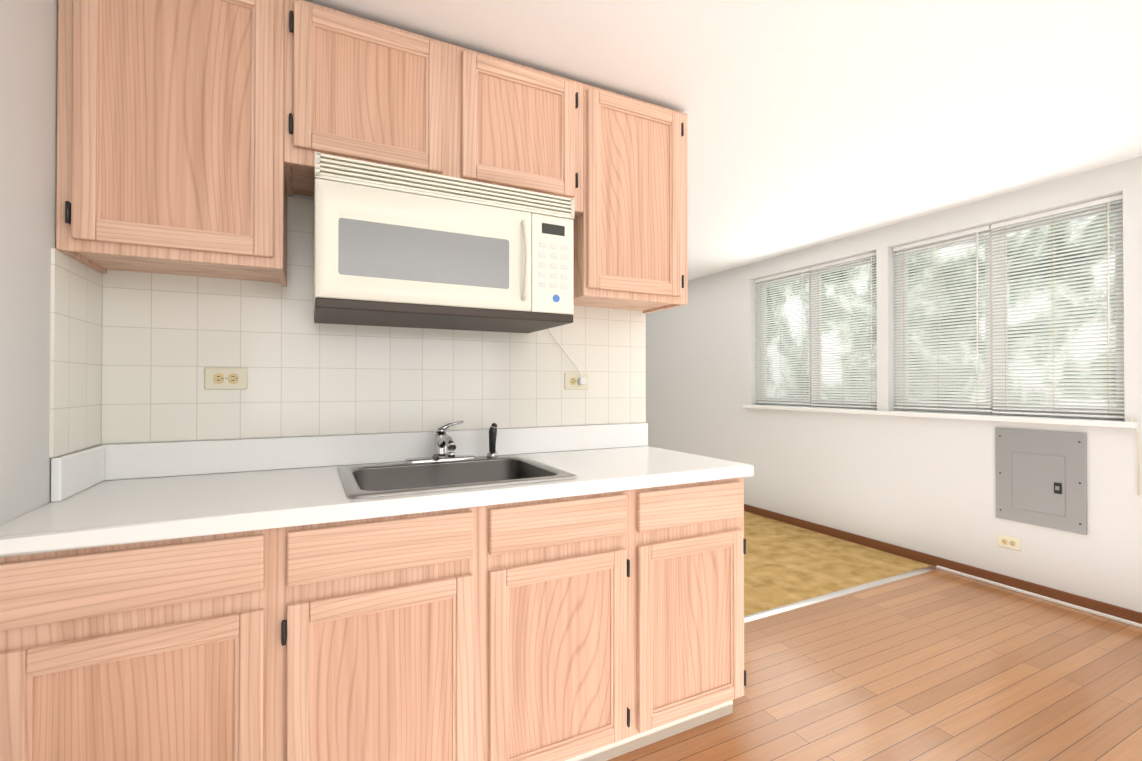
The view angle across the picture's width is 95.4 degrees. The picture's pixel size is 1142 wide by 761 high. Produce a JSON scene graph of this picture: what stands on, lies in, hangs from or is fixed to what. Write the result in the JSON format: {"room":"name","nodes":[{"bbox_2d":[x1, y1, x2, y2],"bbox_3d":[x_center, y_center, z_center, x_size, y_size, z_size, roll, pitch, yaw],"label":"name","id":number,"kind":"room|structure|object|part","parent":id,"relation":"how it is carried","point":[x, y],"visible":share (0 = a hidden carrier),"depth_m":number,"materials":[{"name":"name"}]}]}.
{"room":"kitchen","nodes":[
{"label":"kitchen","id":0,"kind":"room"},
{"bbox_2d":[0,0,102,524],"bbox_3d":[-1.245,0.038,1.034,0.207,2.320,8.600,0,-1,-27],"label":"wall","id":1,"kind":"structure","parent":0,"point":[50,351],"depth_m":1.17,"materials":[{"name":"white paint"}]},
{"bbox_2d":[51,444,107,499],"bbox_3d":[-1.296,0.239,1.372,0.019,0.104,0.302,0,-1,-27],"label":"backsplash","id":2,"kind":"structure","parent":1,"relation":"attached to","point":[71,473],"depth_m":1.34,"materials":[{"name":"white laminate"}]},
{"bbox_2d":[99,194,645,444],"bbox_3d":[-0.548,0.046,2.009,1.930,2.320,0.127,0,-1,-27],"label":"wall","id":3,"kind":"structure","parent":0,"point":[167,339],"depth_m":1.77,"materials":[{"name":"white tile"}]},
{"bbox_2d":[56,0,295,286],"bbox_3d":[-1.087,-0.706,1.497,0.497,0.782,0.324,0,-1,-27],"label":"upper cabinet","id":4,"kind":"object","parent":3,"relation":"attached to","point":[193,136],"depth_m":1.36,"materials":[{"name":"brown wood"}]},
{"bbox_2d":[204,367,247,389],"bbox_3d":[-1.099,-0.007,1.655,0.116,0.072,0.008,0,-1,-27],"label":"outlet","id":5,"kind":"object","parent":3,"relation":"attached to","point":[225,378],"visible":1,"depth_m":1.65,"materials":[{"name":"beige plastic"}]},
{"bbox_2d":[108,424,647,479],"bbox_3d":[-0.514,0.243,1.947,1.932,0.104,0.020,0,-1,-27],"label":"backsplash","id":6,"kind":"structure","parent":3,"relation":"attached to","point":[179,458],"depth_m":1.78,"materials":[{"name":"white laminate"}]},
{"bbox_2d":[296,0,603,305],"bbox_3d":[-0.430,-0.704,1.828,1.037,0.782,0.324,0,-1,-27],"label":"upper cabinet","id":7,"kind":"object","parent":3,"relation":"attached to","point":[367,90],"depth_m":1.69,"materials":[{"name":"brown wood"}]},
{"bbox_2d":[313,152,585,384],"bbox_3d":[-0.312,-0.301,1.808,1.043,0.632,0.459,0,-1,-27],"label":"over-the-range microwave","id":8,"kind":"object","parent":7,"relation":"attached to","point":[398,247],"visible":0.98,"depth_m":1.57,"materials":[{"name":"white plastic"}]},
{"bbox_3d":[-0.024,-0.138,2.180,0.193,0.310,0.031,0,-1,-27],"label":"microwave cord","id":9,"kind":"part","parent":8,"relation":"part of","materials":[{"name":"white plastic"}]},
{"bbox_2d":[564,373,588,389],"bbox_3d":[0.025,0.003,2.221,0.116,0.072,0.008,0,-1,-27],"label":"outlet","id":10,"kind":"object","parent":3,"relation":"attached to","point":[570,381],"visible":0.77,"depth_m":2.21,"materials":[{"name":"beige plastic"}]},
{"bbox_2d":[584,89,687,313],"bbox_3d":[0.190,-0.701,2.140,0.499,0.782,0.324,0,-1,-27],"label":"upper cabinet","id":11,"kind":"object","parent":3,"relation":"attached to","point":[646,219],"depth_m":2.02,"materials":[{"name":"brown wood"}]},
{"bbox_2d":[304,0,1141,280],"bbox_3d":[0.725,-1.163,2.037,4.620,0.100,8.600,0,-1,-27],"label":"ceiling","id":12,"kind":"structure","parent":0,"point":[810,123],"depth_m":1.98,"materials":[{"name":"white paint"}]},
{"bbox_2d":[607,569,1141,760],"bbox_3d":[1.585,1.232,0.312,4.620,0.080,4.780,0,-1,-27],"label":"floor","id":13,"kind":"structure","parent":0,"point":[938,665],"depth_m":2.07,"materials":[{"name":"laminate"}]},
{"bbox_2d":[332,456,487,587],"bbox_3d":[-0.510,0.379,1.565,0.331,0.192,0.553,0,-1,-27],"label":"drawer","id":14,"kind":"object","parent":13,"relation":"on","point":[367,551],"depth_m":1.35,"materials":[{"name":"brown wood"}]},
{"bbox_2d":[0,444,753,559],"bbox_3d":[-0.372,0.303,1.666,1.932,0.062,0.650,0,-1,-27],"label":"countertop","id":15,"kind":"structure","parent":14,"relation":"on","point":[145,509],"depth_m":1.29,"materials":[{"name":"white laminate"}]},
{"bbox_2d":[405,420,474,462],"bbox_3d":[-0.435,0.216,1.799,0.250,0.140,0.199,0,-1,-27],"label":"faucet","id":16,"kind":"object","parent":15,"relation":"on","point":[443,442],"depth_m":1.84,"materials":[{"name":"silver metal"}]},
{"bbox_2d":[338,455,576,498],"bbox_3d":[-0.376,0.383,1.643,0.640,0.198,0.534,0,-1,-27],"label":"sink","id":17,"kind":"object","parent":15,"relation":"in","point":[421,475],"depth_m":1.75,"materials":[{"name":"silver metal"}]},
{"bbox_2d":[487,423,497,457],"bbox_3d":[-0.295,0.223,1.947,0.044,0.128,0.044,0,-1,-27],"label":"sprayer","id":18,"kind":"object","parent":15,"relation":"on","point":[492,453],"depth_m":1.94,"materials":[{"name":"black plastic"}]},
{"bbox_2d":[444,448,591,563],"bbox_3d":[-0.224,0.380,1.709,0.309,0.192,0.553,0,-1,-27],"label":"drawer","id":19,"kind":"object","parent":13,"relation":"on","point":[541,527],"depth_m":1.50,"materials":[{"name":"brown wood"}]},
{"bbox_2d":[744,511,935,615],"bbox_3d":[-0.350,1.262,4.152,4.620,0.084,3.820,0,-1,-27],"label":"floor carpet","id":20,"kind":"object","parent":13,"relation":"on","point":[785,563],"depth_m":3.43,"materials":[{"name":"yellow carpet"}]},
{"bbox_2d":[744,566,937,622],"bbox_3d":[1.357,1.210,2.871,2.251,0.007,0.045,0,-1,-27],"label":"trim","id":21,"kind":"structure","parent":13,"relation":"on","point":[766,613],"depth_m":2.93,"materials":[{"name":"silver metal"}]},
{"bbox_2d":[645,156,1141,612],"bbox_3d":[2.708,0.055,3.026,0.220,2.320,8.600,0,-1,-27],"label":"wall","id":22,"kind":"structure","parent":0,"point":[926,485],"depth_m":3.64,"materials":[{"name":"white paint"}]},
{"bbox_2d":[758,256,876,409],"bbox_3d":[2.056,-0.363,4.363,0.065,1.168,1.212,0,-1,-27],"label":"window","id":23,"kind":"structure","parent":22,"relation":"in","point":[810,311],"depth_m":4.36,"materials":[{"name":"clear glass"}]},
{"bbox_2d":[754,252,876,407],"bbox_3d":[1.994,-0.369,4.332,0.038,1.154,1.200,0,-1,-27],"label":"window blinds","id":24,"kind":"object","parent":23,"relation":"attached to","point":[782,393],"visible":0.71,"depth_m":4.25,"materials":[{"name":"white plastic"}]},
{"bbox_2d":[743,404,1138,427],"bbox_3d":[2.254,0.231,3.742,0.145,0.030,2.590,0,-1,-27],"label":"window sill","id":25,"kind":"structure","parent":22,"relation":"attached to","point":[1117,424],"depth_m":3.19,"materials":[{"name":"white paint"}]},
{"bbox_2d":[744,504,1141,623],"bbox_3d":[2.603,1.180,2.964,0.013,0.068,8.200,0,-1,-27],"label":"baseboard","id":26,"kind":"structure","parent":22,"relation":"attached to","point":[1098,606],"depth_m":3.27,"materials":[{"name":"brown wood"}]},
{"bbox_2d":[997,534,1020,550],"bbox_3d":[2.566,0.950,3.046,0.008,0.072,0.116,0,-1,-27],"label":"outlet","id":27,"kind":"object","parent":22,"relation":"attached to","point":[1009,542],"visible":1,"depth_m":3.04,"materials":[{"name":"beige plastic"}]},
{"bbox_2d":[896,200,1124,419],"bbox_3d":[2.634,-0.373,3.214,0.065,1.168,1.196,0,-1,-27],"label":"window","id":28,"kind":"structure","parent":22,"relation":"in","point":[990,328],"depth_m":3.19,"materials":[{"name":"clear glass"}]},
{"bbox_2d":[893,194,1124,418],"bbox_3d":[2.573,-0.378,3.183,0.038,1.154,1.184,0,-1,-27],"label":"window blinds","id":29,"kind":"object","parent":28,"relation":"attached to","point":[926,391],"visible":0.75,"depth_m":3.06,"materials":[{"name":"white plastic"}]},
{"bbox_2d":[936,566,1141,627],"bbox_3d":[3.405,1.193,1.335,0.020,0.016,4.570,0,-1,-27],"label":"trim","id":30,"kind":"structure","parent":22,"relation":"attached to","point":[1050,599],"depth_m":2.87,"materials":[{"name":"white plastic"}]},
{"bbox_2d":[995,427,1086,534],"bbox_3d":[2.621,0.546,2.918,0.028,0.535,0.406,0,-1,-27],"label":"electrical panel","id":31,"kind":"object","parent":22,"relation":"attached to","point":[1041,477],"visible":1,"depth_m":2.90,"materials":[{"name":"grey metal"}]},
{"bbox_2d":[1131,418,1139,494],"bbox_3d":[2.789,0.375,2.569,0.032,0.381,0.031,0,-1,-27],"label":"pull cord","id":32,"kind":"object","parent":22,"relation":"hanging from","point":[1138,461],"visible":0.98,"depth_m":2.56,"materials":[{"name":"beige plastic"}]},
{"label":"outside","id":33,"kind":"structure","parent":0,"visible":0},
{"bbox_2d":[767,212,1115,405],"bbox_3d":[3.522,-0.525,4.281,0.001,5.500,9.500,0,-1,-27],"label":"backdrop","id":34,"kind":"structure","parent":33,"point":[965,311],"depth_m":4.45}
]}

